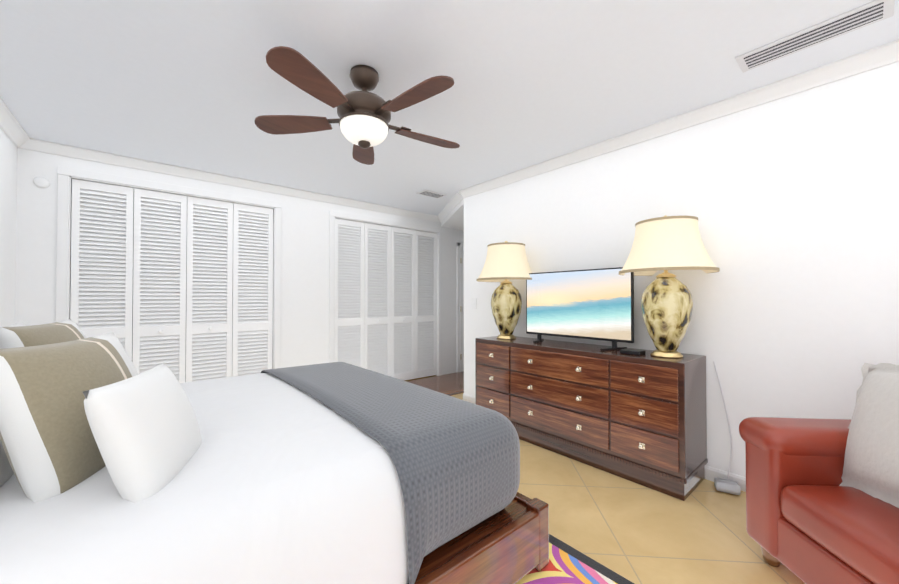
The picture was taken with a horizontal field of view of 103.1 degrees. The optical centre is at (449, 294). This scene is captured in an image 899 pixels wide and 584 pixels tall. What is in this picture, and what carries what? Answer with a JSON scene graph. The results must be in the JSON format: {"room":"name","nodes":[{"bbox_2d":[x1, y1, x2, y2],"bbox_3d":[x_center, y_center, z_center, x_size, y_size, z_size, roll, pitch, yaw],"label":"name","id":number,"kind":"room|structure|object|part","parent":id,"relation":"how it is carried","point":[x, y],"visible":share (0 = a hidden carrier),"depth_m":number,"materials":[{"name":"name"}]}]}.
{"room":"bedroom","nodes":[
{"label":"bedroom","id":0,"kind":"room"},
{"bbox_2d":[0,128,16,326],"bbox_3d":[-1.872,-0.018,0.938,0.100,2.440,7.000,1,-1,-40],"label":"wall","id":1,"kind":"structure","parent":0,"point":[8,181],"depth_m":2.61,"materials":[{"name":"paint"}]},
{"bbox_2d":[0,97,29,147],"bbox_3d":[-1.470,-1.205,0.615,0.075,0.075,5.766,1,-1,-40],"label":"crown molding","id":2,"kind":"structure","parent":1,"relation":"attached to","point":[11,127],"depth_m":2.52,"materials":[{"name":"paint"}]},
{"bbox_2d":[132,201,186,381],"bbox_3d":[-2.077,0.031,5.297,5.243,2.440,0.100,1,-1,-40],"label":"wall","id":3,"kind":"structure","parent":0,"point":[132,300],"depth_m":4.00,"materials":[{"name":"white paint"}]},
{"bbox_2d":[15,148,463,374],"bbox_3d":[-1.406,0.022,4.510,5.243,2.440,0.100,1,-1,-40],"label":"wall","id":4,"kind":"structure","parent":0,"point":[304,281],"depth_m":4.07,"materials":[{"name":"paint"}]},
{"bbox_2d":[33,176,49,187],"bbox_3d":[-3.265,-0.897,2.857,0.090,0.090,0.021,1,-1,-40],"label":"detector","id":5,"kind":"object","parent":4,"relation":"attached to","point":[41,182],"visible":1,"depth_m":2.85,"materials":[{"name":"paint"}]},
{"bbox_2d":[56,166,281,368],"bbox_3d":[-2.579,0.095,3.497,1.720,2.270,0.118,1,-1,-40],"label":"trim","id":6,"kind":"structure","parent":4,"relation":"attached to","point":[63,253],"depth_m":3.15,"materials":[{"name":"paint"}]},
{"bbox_2d":[70,179,272,382],"bbox_3d":[-2.578,0.127,3.494,1.560,2.178,0.032,1,-1,-40],"label":"closet doors","id":7,"kind":"structure","parent":4,"relation":"in","point":[222,286],"depth_m":3.44,"materials":[{"name":"paint"}]},
{"bbox_2d":[17,138,439,221],"bbox_3d":[-1.737,-1.165,4.126,4.223,0.075,0.075,1,-1,-40],"label":"crown molding","id":8,"kind":"structure","parent":4,"relation":"attached to","point":[33,144],"depth_m":3.50,"materials":[{"name":"paint"}]},
{"bbox_2d":[329,210,441,375],"bbox_3d":[-0.827,0.112,4.990,1.787,2.270,0.118,1,-1,-40],"label":"trim","id":9,"kind":"structure","parent":4,"relation":"attached to","point":[333,215],"depth_m":4.74,"materials":[{"name":"paint"}]},
{"bbox_2d":[335,218,436,380],"bbox_3d":[-0.825,0.143,4.988,1.627,2.178,0.032,1,-1,-40],"label":"closet doors","id":10,"kind":"structure","parent":4,"relation":"in","point":[386,276],"depth_m":4.94,"materials":[{"name":"paint"}]},
{"bbox_2d":[457,242,463,372],"bbox_3d":[0.407,0.209,5.929,0.695,2.098,0.111,1,-1,-40],"label":"door frame","id":11,"kind":"structure","parent":4,"relation":"attached to","point":[460,302],"depth_m":5.76,"materials":[{"name":"paint"}]},
{"bbox_3d":[0.397,0.233,5.900,0.522,1.640,0.082,1,-1,-40],"label":"hall door hardware trim","id":12,"kind":"part","parent":11,"relation":"part of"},
{"bbox_2d":[0,0,898,215],"bbox_3d":[0.161,-1.269,2.685,5.443,0.100,7.000,1,-1,-40],"label":"ceiling","id":13,"kind":"structure","parent":0,"point":[201,85],"depth_m":1.98,"materials":[{"name":"paint"}]},
{"bbox_2d":[255,46,459,164],"bbox_3d":[-0.433,-1.017,1.975,1.168,0.420,1.172,1,-1,-40],"label":"ceiling fan","id":14,"kind":"object","parent":13,"relation":"hanging from","point":[364,115],"visible":1,"depth_m":1.86,"materials":[{"name":"brown wood"}]},
{"bbox_3d":[-0.461,-1.017,1.975,0.523,0.420,0.525,1,-1,-40],"label":"motor","id":15,"kind":"part","parent":14,"relation":"part of","materials":[{"name":"brown metal"}]},
{"bbox_3d":[-0.470,-0.882,1.973,0.260,0.090,0.260,1,-1,-40],"label":"lamp shade","id":16,"kind":"part","parent":14,"relation":"part of","materials":[{"name":"white glass"}]},
{"bbox_2d":[416,190,445,197],"bbox_3d":[-0.215,-1.195,4.269,0.320,0.011,0.180,1,-1,-40],"label":"ceiling vent","id":17,"kind":"object","parent":13,"relation":"in","point":[431,194],"depth_m":4.26,"materials":[{"name":"white metal"}]},
{"bbox_2d":[735,0,894,72],"bbox_3d":[1.716,-1.224,1.711,0.180,0.011,0.520,1,-1,-40],"label":"ceiling vent","id":18,"kind":"object","parent":13,"relation":"in","point":[852,21],"depth_m":1.67,"materials":[{"name":"white metal"}]},
{"bbox_2d":[441,198,463,230],"bbox_3d":[0.394,-1.120,5.185,1.644,0.139,1.226,1,-1,-40],"label":"ceiling soffit","id":19,"kind":"structure","parent":0,"point":[454,219],"depth_m":5.02,"materials":[{"name":"paint"}]},
{"bbox_2d":[405,375,804,583],"bbox_3d":[0.161,1.271,2.657,5.443,0.100,7.000,1,-1,-40],"label":"floor","id":20,"kind":"structure","parent":0,"point":[633,532],"depth_m":1.87,"materials":[{"name":"tile"}]},
{"bbox_2d":[0,319,548,583],"bbox_3d":[-1.017,0.637,1.656,2.118,1.105,2.205,1,-1,-40],"label":"bed","id":21,"kind":"object","parent":20,"relation":"on","point":[115,468],"visible":1,"depth_m":1.05,"materials":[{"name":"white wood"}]},
{"bbox_2d":[0,440,13,486],"bbox_3d":[-1.216,0.355,0.770,0.182,0.450,0.700,-20,10,-29],"label":"pillow","id":22,"kind":"object","parent":21,"relation":"on","point":[6,472],"depth_m":0.98,"materials":[{"name":"white fabric"}]},
{"bbox_2d":[3,322,25,326],"bbox_3d":[-1.919,0.354,1.564,0.174,0.450,0.720,-19,11,-35],"label":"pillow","id":23,"kind":"object","parent":21,"relation":"on","point":[20,323],"depth_m":1.73,"materials":[{"name":"white fabric"}]},
{"bbox_2d":[0,319,85,348],"bbox_3d":[-1.766,0.344,1.616,0.185,0.460,0.560,-20,8,-25],"label":"pillow","id":24,"kind":"object","parent":21,"relation":"on","point":[67,330],"depth_m":1.49,"materials":[{"name":"beige fabric"}]},
{"bbox_2d":[0,332,135,501],"bbox_3d":[-1.146,0.354,1.120,0.190,0.450,0.500,-18,4,-13],"label":"pillow","id":25,"kind":"object","parent":21,"relation":"on","point":[50,446],"depth_m":0.95,"materials":[{"name":"beige fabric"}]},
{"bbox_2d":[126,353,137,374],"bbox_3d":[-1.459,0.389,1.548,0.158,0.360,0.400,-22,10,-27],"label":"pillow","id":26,"kind":"object","parent":21,"relation":"on","point":[133,366],"depth_m":1.64,"materials":[{"name":"white fabric"}]},
{"bbox_2d":[83,363,201,502],"bbox_3d":[-0.891,0.403,1.074,0.158,0.350,0.400,-21,5,-16],"label":"pillow","id":27,"kind":"object","parent":21,"relation":"on","point":[144,426],"depth_m":0.95,"materials":[{"name":"white fabric"}]},
{"bbox_2d":[0,373,408,583],"bbox_3d":[-0.997,0.831,1.643,1.976,0.642,1.948,1,-1,-40],"label":"duvet","id":28,"kind":"object","parent":21,"relation":"on","point":[289,478],"depth_m":0.99,"materials":[{"name":"white fabric"}]},
{"bbox_2d":[261,362,519,583],"bbox_3d":[-0.499,0.748,2.081,0.692,0.500,1.965,1,-1,-40],"label":"throw","id":29,"kind":"object","parent":21,"relation":"on","point":[453,463],"depth_m":1.38,"materials":[{"name":"grey fabric"}]},
{"bbox_3d":[-1.017,0.637,1.656,2.118,1.105,2.205,1,-1,-40],"label":"frame","id":30,"kind":"part","parent":21,"relation":"part of","materials":[{"name":"brown wood"}]},
{"bbox_2d":[406,371,463,395],"bbox_3d":[0.155,1.247,5.126,2.050,0.004,0.966,1,-1,-40],"label":"floor","id":31,"kind":"structure","parent":20,"relation":"on","point":[450,384],"depth_m":4.98,"materials":[{"name":"brown wood"}]},
{"bbox_2d":[515,534,634,583],"bbox_3d":[-0.663,1.204,1.692,1.900,0.012,3.300,1,-1,-40],"label":"rug","id":32,"kind":"object","parent":20,"relation":"on","point":[567,564],"depth_m":1.54,"materials":[{"name":"multicoloured fabric"}]},
{"bbox_2d":[475,336,707,500],"bbox_3d":[0.955,0.817,2.859,0.475,0.812,1.740,1,-1,-40],"label":"dresser","id":33,"kind":"object","parent":20,"relation":"on","point":[640,419],"visible":0.96,"depth_m":2.42,"materials":[{"name":"brown wood"}]},
{"bbox_2d":[477,241,531,338],"bbox_3d":[0.538,-0.047,3.387,0.563,0.925,0.563,1,-1,-40],"label":"lamp","id":34,"kind":"object","parent":33,"relation":"on","point":[505,262],"visible":1,"depth_m":3.25,"materials":[{"name":"beige ceramic"}]},
{"bbox_3d":[0.538,-0.297,3.390,0.563,0.339,0.563,1,-1,-40],"label":"shade trim","id":35,"kind":"part","parent":34,"relation":"part of","materials":[{"name":"fabric"}]},
{"bbox_3d":[0.538,-0.297,3.390,0.560,0.335,0.560,1,-1,-40],"label":"lamp shade","id":36,"kind":"part","parent":34,"relation":"part of","materials":[{"name":"fabric"}]},
{"bbox_2d":[526,267,633,350],"bbox_3d":[0.997,0.109,2.886,0.234,0.605,0.930,1,-1,-40],"label":"tv","id":37,"kind":"object","parent":33,"relation":"on","point":[595,304],"visible":0.92,"depth_m":2.81,"materials":[{"name":"black"}]},
{"bbox_2d":[620,348,645,354],"bbox_3d":[1.251,0.393,2.439,0.100,0.025,0.130,1,-1,-40],"label":"cable box","id":38,"kind":"object","parent":33,"relation":"on","point":[632,351],"visible":1,"depth_m":2.41,"materials":[{"name":"black plastic"}]},
{"bbox_2d":[619,215,719,357],"bbox_3d":[1.424,-0.059,2.349,0.563,0.925,0.563,1,-1,-40],"label":"lamp","id":39,"kind":"object","parent":33,"relation":"on","point":[665,243],"visible":1,"depth_m":2.23,"materials":[{"name":"beige fabric"}]},
{"bbox_3d":[1.424,-0.308,2.351,0.560,0.335,0.560,1,-1,-40],"label":"lamp shade","id":40,"kind":"part","parent":39,"relation":"part of","materials":[{"name":"fabric"}]},
{"bbox_3d":[1.424,-0.308,2.351,0.563,0.339,0.563,1,-1,-40],"label":"shade trim","id":41,"kind":"part","parent":39,"relation":"part of","materials":[{"name":"fabric"}]},
{"bbox_2d":[714,478,740,494],"bbox_3d":[1.715,1.186,2.208,0.120,0.072,0.105,0,-1,30],"label":"adapter","id":42,"kind":"object","parent":20,"relation":"on","point":[727,486],"visible":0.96,"depth_m":2.17,"materials":[{"name":"grey plastic"}]},
{"bbox_2d":[713,361,731,477],"bbox_3d":[1.729,0.789,2.270,0.063,0.706,0.097,1,-1,-40],"label":"cord","id":43,"kind":"object","parent":42,"relation":"attached to","point":[727,421],"visible":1,"depth_m":2.26,"materials":[{"name":"white plastic"}]},
{"bbox_2d":[739,363,898,583],"bbox_3d":[1.753,0.710,1.216,0.837,0.987,0.975,0,-1,5],"label":"armchair","id":44,"kind":"object","parent":20,"relation":"on","point":[822,501],"visible":1,"depth_m":1.41,"materials":[{"name":"red leather"}]},
{"bbox_2d":[839,363,898,507],"bbox_3d":[1.686,0.507,1.252,0.244,0.579,0.644,0,-1,5],"label":"pillow","id":45,"kind":"object","parent":44,"relation":"on","point":[868,445],"depth_m":1.38,"materials":[{"name":"fabric"}]},
{"bbox_2d":[464,61,898,476],"bbox_3d":[1.676,-0.001,2.477,0.100,2.440,4.540,1,-1,-40],"label":"wall","id":46,"kind":"structure","parent":0,"point":[791,202],"depth_m":2.17,"materials":[{"name":"paint"}]},
{"bbox_2d":[438,191,462,222],"bbox_3d":[-0.020,-1.157,4.857,0.075,0.075,1.390,0,-1,-12],"label":"crown molding","id":47,"kind":"structure","parent":46,"relation":"attached to","point":[454,202],"depth_m":4.67,"materials":[{"name":"paint"}]},
{"bbox_2d":[463,393,745,491],"bbox_3d":[1.633,1.176,2.427,0.014,0.085,4.540,1,-1,-40],"label":"baseboard","id":48,"kind":"structure","parent":46,"relation":"attached to","point":[711,473],"depth_m":2.30,"materials":[{"name":"paint"}]},
{"bbox_2d":[459,39,898,197],"bbox_3d":[1.609,-1.184,2.434,0.075,0.075,4.540,1,-1,-40],"label":"crown molding","id":49,"kind":"structure","parent":46,"relation":"attached to","point":[869,60],"depth_m":2.27,"materials":[{"name":"paint"}]}
]}

